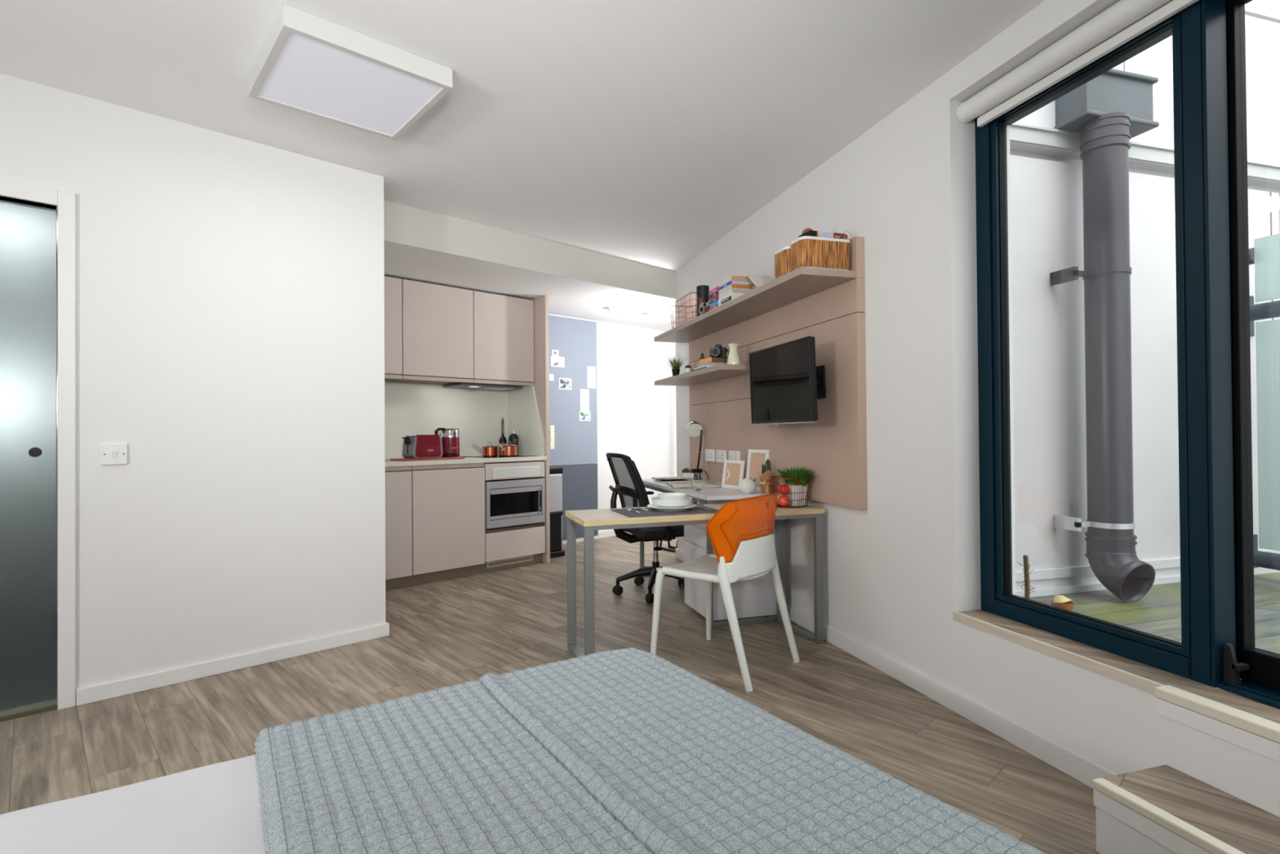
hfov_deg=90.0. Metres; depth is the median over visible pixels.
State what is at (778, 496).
apple
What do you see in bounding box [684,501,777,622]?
drawer pedestal
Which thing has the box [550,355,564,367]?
photo
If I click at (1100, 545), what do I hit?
socket
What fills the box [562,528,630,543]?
baseboard
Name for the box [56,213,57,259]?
ceiling
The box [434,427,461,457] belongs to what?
kettle
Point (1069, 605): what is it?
bowl
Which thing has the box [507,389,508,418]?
wall
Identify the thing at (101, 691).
baseboard
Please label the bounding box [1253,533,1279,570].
handrail
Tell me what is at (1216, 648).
window
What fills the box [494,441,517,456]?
saucepan
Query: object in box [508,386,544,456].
backsplash
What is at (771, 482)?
wire basket
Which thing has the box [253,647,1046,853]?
quilt
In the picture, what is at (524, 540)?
base cabinet
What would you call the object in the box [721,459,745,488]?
picture frame
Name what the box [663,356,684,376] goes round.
potted grass
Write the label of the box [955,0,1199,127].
roller blind
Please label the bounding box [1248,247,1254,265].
handrail
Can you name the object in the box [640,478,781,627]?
desk
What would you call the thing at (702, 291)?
canister
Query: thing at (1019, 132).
trim
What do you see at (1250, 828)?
stair tread
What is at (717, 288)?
book
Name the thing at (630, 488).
office chair
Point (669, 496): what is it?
bowl
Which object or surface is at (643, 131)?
ceiling
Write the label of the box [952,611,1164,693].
trim
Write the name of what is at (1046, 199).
wall
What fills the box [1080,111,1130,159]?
socket
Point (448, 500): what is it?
base cabinet
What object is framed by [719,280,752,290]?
book
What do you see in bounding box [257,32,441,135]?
diffuser
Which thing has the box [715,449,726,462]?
power socket
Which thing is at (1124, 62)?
trim
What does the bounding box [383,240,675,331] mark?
ceiling
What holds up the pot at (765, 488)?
attached to the potted cactus at (766, 472)
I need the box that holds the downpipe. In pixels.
[1049,111,1155,602]
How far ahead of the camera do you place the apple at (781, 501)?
3.61 m
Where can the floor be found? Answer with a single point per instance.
(450, 632)
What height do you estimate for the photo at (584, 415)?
0.108 m
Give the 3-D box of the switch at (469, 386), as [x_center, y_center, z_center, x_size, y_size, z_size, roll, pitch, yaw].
[-1.457,-0.354,5.638,0.110,0.016,0.035,0,-1,-44]
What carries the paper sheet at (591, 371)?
attached to the pinboard
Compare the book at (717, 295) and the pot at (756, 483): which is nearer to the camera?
the pot at (756, 483)
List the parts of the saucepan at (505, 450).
handle, lid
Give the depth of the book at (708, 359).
4.47 m
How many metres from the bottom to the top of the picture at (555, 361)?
0.087 m
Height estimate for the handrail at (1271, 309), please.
0.220 m
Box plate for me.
[647,503,696,511]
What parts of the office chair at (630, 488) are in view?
frame, adjust knob, armrest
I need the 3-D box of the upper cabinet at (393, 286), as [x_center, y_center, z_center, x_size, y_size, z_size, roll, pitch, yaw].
[-2.273,-0.786,5.085,0.604,0.806,0.419,0,-1,-44]
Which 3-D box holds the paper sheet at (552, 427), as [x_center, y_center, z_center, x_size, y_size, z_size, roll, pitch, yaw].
[-0.928,0.108,6.776,0.053,0.251,0.002,0,-1,-44]
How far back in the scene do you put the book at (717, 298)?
4.33 m
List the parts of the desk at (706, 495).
leg, edge rail, leg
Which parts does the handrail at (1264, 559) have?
wall plate, rail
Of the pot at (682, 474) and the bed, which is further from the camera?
the pot at (682, 474)
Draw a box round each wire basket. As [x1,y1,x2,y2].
[669,292,697,328]
[768,475,808,507]
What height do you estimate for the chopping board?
0.014 m
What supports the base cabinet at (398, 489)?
on the floor
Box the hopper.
[1053,68,1159,138]
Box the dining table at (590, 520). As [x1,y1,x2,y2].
[564,501,824,657]
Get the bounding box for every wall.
[0,73,385,709]
[56,259,57,540]
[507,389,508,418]
[548,313,676,531]
[675,0,1279,773]
[1009,0,1279,590]
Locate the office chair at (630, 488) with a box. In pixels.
[605,452,684,603]
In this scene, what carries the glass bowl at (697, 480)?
attached to the wine glass
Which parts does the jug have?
handle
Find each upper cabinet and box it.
[384,275,402,381]
[384,279,473,384]
[472,290,533,386]
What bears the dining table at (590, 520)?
on the floor
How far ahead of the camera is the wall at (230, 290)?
3.20 m
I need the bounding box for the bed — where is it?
[0,754,267,853]
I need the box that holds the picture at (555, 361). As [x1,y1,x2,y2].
[551,357,563,366]
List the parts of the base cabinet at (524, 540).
vent panel, drawer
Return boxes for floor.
[0,533,1100,853]
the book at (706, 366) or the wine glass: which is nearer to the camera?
the wine glass
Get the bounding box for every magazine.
[651,476,690,479]
[654,479,688,482]
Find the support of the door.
in the wall at (230, 290)
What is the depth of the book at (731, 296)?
4.05 m
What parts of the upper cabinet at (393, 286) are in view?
handle rail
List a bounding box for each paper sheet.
[549,373,553,380]
[550,425,554,448]
[580,388,589,411]
[586,366,595,388]
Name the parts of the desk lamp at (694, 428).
lamp shade, arm, arm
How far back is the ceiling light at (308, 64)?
2.63 m
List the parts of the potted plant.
pot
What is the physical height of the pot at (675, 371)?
0.068 m
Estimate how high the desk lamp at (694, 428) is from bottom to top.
0.489 m
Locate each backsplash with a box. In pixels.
[384,382,508,458]
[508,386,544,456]
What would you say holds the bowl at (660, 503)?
on the plate
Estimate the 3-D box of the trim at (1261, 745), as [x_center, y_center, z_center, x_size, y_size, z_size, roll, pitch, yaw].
[1.780,0.817,1.059,0.006,0.046,1.755,0,-1,-16]
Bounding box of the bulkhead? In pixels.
[383,200,675,298]
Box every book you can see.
[693,364,714,370]
[697,361,726,367]
[698,356,727,364]
[708,297,719,303]
[709,285,719,294]
[709,291,718,298]
[709,293,719,301]
[710,299,718,307]
[718,284,753,294]
[718,293,743,306]
[719,275,751,287]
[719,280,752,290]
[719,288,752,298]
[746,274,773,287]
[798,230,847,239]
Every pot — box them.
[671,368,679,376]
[680,472,690,480]
[684,368,691,373]
[752,482,757,492]
[760,480,773,493]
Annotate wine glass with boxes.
[689,472,705,506]
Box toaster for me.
[401,434,442,458]
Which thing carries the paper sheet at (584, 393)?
attached to the pinboard
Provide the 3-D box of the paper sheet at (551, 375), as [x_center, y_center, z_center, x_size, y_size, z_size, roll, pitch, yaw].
[-0.938,-0.526,6.777,0.057,0.072,0.002,0,-1,-44]
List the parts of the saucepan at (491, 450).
handle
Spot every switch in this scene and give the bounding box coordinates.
[100,443,127,464]
[467,385,480,387]
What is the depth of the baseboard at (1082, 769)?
2.61 m
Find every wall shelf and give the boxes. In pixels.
[653,266,856,342]
[654,364,749,386]
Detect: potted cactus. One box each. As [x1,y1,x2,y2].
[698,352,705,359]
[760,458,775,493]
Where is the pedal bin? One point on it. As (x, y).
(555, 473)
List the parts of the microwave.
door glass, door, handle, control panel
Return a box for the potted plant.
[773,465,817,506]
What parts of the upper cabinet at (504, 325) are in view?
handle rail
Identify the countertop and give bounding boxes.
[385,455,546,466]
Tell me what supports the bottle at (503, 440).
on the countertop
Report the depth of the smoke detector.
6.45 m
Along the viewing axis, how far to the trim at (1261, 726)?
1.74 m
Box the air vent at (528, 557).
[486,554,533,568]
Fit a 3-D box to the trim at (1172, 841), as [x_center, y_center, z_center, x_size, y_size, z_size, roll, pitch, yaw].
[1.756,1.024,0.180,0.008,0.048,3.386,0,-1,-16]
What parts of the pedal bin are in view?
lid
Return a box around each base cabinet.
[385,466,412,579]
[410,462,484,575]
[483,460,545,562]
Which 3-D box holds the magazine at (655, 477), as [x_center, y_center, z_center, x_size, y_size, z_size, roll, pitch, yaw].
[0.250,0.406,5.100,0.221,0.024,0.291,0,-1,-22]
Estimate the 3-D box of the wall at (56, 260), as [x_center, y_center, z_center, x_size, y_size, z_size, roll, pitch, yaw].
[-3.514,-0.115,3.505,2.950,2.725,2.080,0,-1,-44]
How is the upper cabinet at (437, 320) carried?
attached to the wall at (508, 389)
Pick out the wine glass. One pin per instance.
(697, 480)
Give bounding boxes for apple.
[770,494,781,504]
[777,484,790,494]
[777,494,789,506]
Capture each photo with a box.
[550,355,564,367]
[551,349,558,355]
[559,377,571,389]
[579,410,591,421]
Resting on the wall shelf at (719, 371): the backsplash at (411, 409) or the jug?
the jug
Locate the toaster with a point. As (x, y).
(418, 446)
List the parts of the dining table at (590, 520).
leg, leg, frame, leg, leg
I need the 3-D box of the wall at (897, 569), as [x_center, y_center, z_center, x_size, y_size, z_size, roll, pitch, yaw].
[1.585,-0.164,2.422,0.320,2.725,7.760,0,-1,-16]
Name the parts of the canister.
lid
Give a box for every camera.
[698,301,710,315]
[710,344,728,357]
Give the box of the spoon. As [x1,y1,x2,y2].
[632,506,648,511]
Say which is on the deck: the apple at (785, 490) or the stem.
the stem
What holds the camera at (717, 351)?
on the book at (708, 359)
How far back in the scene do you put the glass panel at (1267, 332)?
3.26 m
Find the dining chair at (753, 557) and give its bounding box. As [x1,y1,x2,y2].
[650,493,799,692]
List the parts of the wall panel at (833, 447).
panel, panel, panel, panel, panel, panel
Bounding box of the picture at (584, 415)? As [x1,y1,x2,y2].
[580,412,590,419]
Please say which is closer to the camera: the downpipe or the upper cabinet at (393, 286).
the downpipe
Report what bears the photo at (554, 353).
attached to the pinboard
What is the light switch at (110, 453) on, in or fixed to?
attached to the wall at (230, 290)
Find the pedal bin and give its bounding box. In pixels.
[549,466,564,558]
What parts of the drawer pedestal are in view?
drawer, drawer, drawer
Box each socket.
[705,448,715,462]
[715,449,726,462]
[728,450,740,460]
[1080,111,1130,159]
[1084,531,1137,560]
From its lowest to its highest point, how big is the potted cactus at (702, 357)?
0.153 m
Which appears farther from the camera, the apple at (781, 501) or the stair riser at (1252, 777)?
the apple at (781, 501)
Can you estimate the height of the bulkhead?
0.265 m
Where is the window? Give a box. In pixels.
[974,0,1279,707]
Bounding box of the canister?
[696,284,709,316]
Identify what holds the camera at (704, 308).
on the wall shelf at (802, 282)
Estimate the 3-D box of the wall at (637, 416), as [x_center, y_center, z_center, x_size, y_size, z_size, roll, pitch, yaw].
[0.562,0.016,6.947,3.800,2.460,2.080,0,-1,-44]
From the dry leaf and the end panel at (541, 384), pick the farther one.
the end panel at (541, 384)
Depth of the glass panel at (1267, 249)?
3.26 m
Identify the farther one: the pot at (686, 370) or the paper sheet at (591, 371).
the paper sheet at (591, 371)
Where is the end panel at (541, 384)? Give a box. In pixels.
[531,295,550,563]
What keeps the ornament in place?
on the desk at (706, 495)
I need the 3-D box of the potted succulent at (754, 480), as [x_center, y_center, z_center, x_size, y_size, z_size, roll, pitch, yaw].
[0.725,0.373,4.141,0.071,0.093,0.092,-1,-1,17]
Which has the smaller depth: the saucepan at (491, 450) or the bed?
the bed
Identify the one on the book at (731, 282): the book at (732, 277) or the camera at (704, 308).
the book at (732, 277)
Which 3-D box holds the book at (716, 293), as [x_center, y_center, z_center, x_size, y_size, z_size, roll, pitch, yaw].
[0.565,-0.897,4.356,0.126,0.016,0.180,0,-1,-16]
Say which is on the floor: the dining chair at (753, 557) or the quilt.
the dining chair at (753, 557)
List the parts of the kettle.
handle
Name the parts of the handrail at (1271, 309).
wall plate, rail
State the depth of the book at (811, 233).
3.26 m
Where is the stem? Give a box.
[1017,555,1035,599]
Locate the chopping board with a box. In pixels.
[390,456,465,461]
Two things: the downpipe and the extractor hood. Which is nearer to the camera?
the downpipe
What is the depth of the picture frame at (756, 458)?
4.29 m
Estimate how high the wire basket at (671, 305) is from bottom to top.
0.218 m
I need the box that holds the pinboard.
[548,315,598,540]
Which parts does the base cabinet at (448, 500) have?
handle rail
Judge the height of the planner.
0.025 m
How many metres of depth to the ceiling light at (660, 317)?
7.06 m
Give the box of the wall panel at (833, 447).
[688,235,866,509]
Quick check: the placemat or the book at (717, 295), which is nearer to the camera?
the placemat
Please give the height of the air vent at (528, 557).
0.054 m
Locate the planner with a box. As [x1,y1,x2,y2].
[666,480,721,488]
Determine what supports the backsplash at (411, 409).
attached to the wall at (508, 389)
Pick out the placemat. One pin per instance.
(652, 512)
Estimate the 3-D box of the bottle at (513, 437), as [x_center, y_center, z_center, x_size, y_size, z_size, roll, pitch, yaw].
[-1.204,0.150,6.095,0.092,0.242,0.095,0,-1,-16]
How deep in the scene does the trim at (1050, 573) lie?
3.11 m
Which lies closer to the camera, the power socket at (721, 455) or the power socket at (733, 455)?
the power socket at (733, 455)
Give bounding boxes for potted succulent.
[680,467,690,480]
[684,364,691,373]
[750,477,757,492]
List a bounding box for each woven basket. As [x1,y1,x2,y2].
[773,245,791,279]
[790,235,849,271]
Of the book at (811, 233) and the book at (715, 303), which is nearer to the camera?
the book at (811, 233)
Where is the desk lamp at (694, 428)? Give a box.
[686,420,709,480]
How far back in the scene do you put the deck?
2.81 m
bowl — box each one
[651,496,692,507]
[657,492,687,500]
[689,472,705,491]
[1049,599,1075,610]
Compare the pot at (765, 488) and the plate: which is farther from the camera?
the pot at (765, 488)
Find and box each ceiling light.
[248,3,452,140]
[657,316,668,319]
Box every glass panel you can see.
[1253,233,1279,302]
[1255,319,1279,551]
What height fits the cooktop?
0.006 m
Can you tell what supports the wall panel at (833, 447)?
attached to the wall at (897, 569)
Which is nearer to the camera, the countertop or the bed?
the bed
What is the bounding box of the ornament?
[738,478,755,493]
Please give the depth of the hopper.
3.02 m
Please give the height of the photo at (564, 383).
0.122 m
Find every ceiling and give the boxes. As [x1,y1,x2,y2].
[0,0,1044,271]
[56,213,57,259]
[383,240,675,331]
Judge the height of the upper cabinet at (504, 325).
0.806 m
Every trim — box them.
[385,552,542,589]
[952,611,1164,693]
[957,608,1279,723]
[1009,122,1279,181]
[1015,549,1279,597]
[1092,777,1245,853]
[1093,787,1211,853]
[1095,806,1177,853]
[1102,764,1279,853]
[1124,62,1279,319]
[1155,684,1279,743]
[1155,697,1279,761]
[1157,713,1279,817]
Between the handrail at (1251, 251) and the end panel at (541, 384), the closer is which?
the handrail at (1251, 251)
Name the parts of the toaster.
lever, panel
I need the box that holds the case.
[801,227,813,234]
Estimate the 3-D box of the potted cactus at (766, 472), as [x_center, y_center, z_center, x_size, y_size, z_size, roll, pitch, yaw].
[0.799,0.311,4.050,0.114,0.215,0.100,0,-1,-28]
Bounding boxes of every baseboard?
[75,621,389,706]
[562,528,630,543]
[675,547,1118,788]
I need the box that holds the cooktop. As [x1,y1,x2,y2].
[462,454,537,457]
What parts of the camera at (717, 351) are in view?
len glass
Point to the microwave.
(512, 501)
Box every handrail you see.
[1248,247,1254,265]
[1249,295,1279,336]
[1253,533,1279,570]
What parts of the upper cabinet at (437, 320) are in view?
handle rail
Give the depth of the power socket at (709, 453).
5.12 m
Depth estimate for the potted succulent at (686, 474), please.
5.14 m
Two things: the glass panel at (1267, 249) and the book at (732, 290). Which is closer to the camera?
the glass panel at (1267, 249)
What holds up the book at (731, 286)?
on the book at (732, 290)
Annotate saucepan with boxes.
[472,442,497,456]
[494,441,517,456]
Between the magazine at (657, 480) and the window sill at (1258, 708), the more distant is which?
the magazine at (657, 480)
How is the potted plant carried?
in the wire basket at (771, 482)
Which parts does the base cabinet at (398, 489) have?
handle rail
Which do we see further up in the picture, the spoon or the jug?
the jug
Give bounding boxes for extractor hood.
[443,382,522,390]
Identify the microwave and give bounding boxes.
[485,478,545,528]
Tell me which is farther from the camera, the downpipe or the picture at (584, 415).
the picture at (584, 415)
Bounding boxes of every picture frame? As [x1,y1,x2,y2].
[684,356,685,373]
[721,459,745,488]
[746,448,769,490]
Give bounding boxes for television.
[748,335,826,425]
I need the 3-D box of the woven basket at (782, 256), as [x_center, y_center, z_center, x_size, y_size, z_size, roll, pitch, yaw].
[0.889,-0.876,3.480,0.291,0.154,0.178,0,-1,-16]
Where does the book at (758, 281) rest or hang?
on the wall shelf at (802, 282)
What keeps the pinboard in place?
attached to the wall at (637, 416)
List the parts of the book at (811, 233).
printed panel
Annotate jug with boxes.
[726,343,740,364]
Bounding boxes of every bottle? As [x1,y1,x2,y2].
[498,417,506,454]
[508,430,518,454]
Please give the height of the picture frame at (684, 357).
0.145 m
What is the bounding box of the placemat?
[609,506,725,517]
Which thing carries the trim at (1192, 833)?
attached to the wall at (897, 569)
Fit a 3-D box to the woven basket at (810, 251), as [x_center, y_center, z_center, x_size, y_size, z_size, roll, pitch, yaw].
[0.935,-0.881,3.322,0.291,0.160,0.148,0,-1,-16]
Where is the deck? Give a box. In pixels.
[1030,572,1279,653]
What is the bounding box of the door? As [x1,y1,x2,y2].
[0,178,75,721]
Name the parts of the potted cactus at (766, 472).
cactus stem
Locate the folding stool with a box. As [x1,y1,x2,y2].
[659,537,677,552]
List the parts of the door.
glass panel, knob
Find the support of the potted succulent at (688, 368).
on the wall shelf at (719, 371)
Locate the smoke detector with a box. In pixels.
[606,306,616,312]
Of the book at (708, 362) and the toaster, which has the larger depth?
the toaster
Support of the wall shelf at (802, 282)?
attached to the wall panel at (833, 447)
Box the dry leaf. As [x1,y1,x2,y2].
[1052,595,1071,603]
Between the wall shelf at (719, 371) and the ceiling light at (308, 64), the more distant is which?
the wall shelf at (719, 371)
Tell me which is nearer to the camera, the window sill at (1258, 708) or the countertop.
the window sill at (1258, 708)

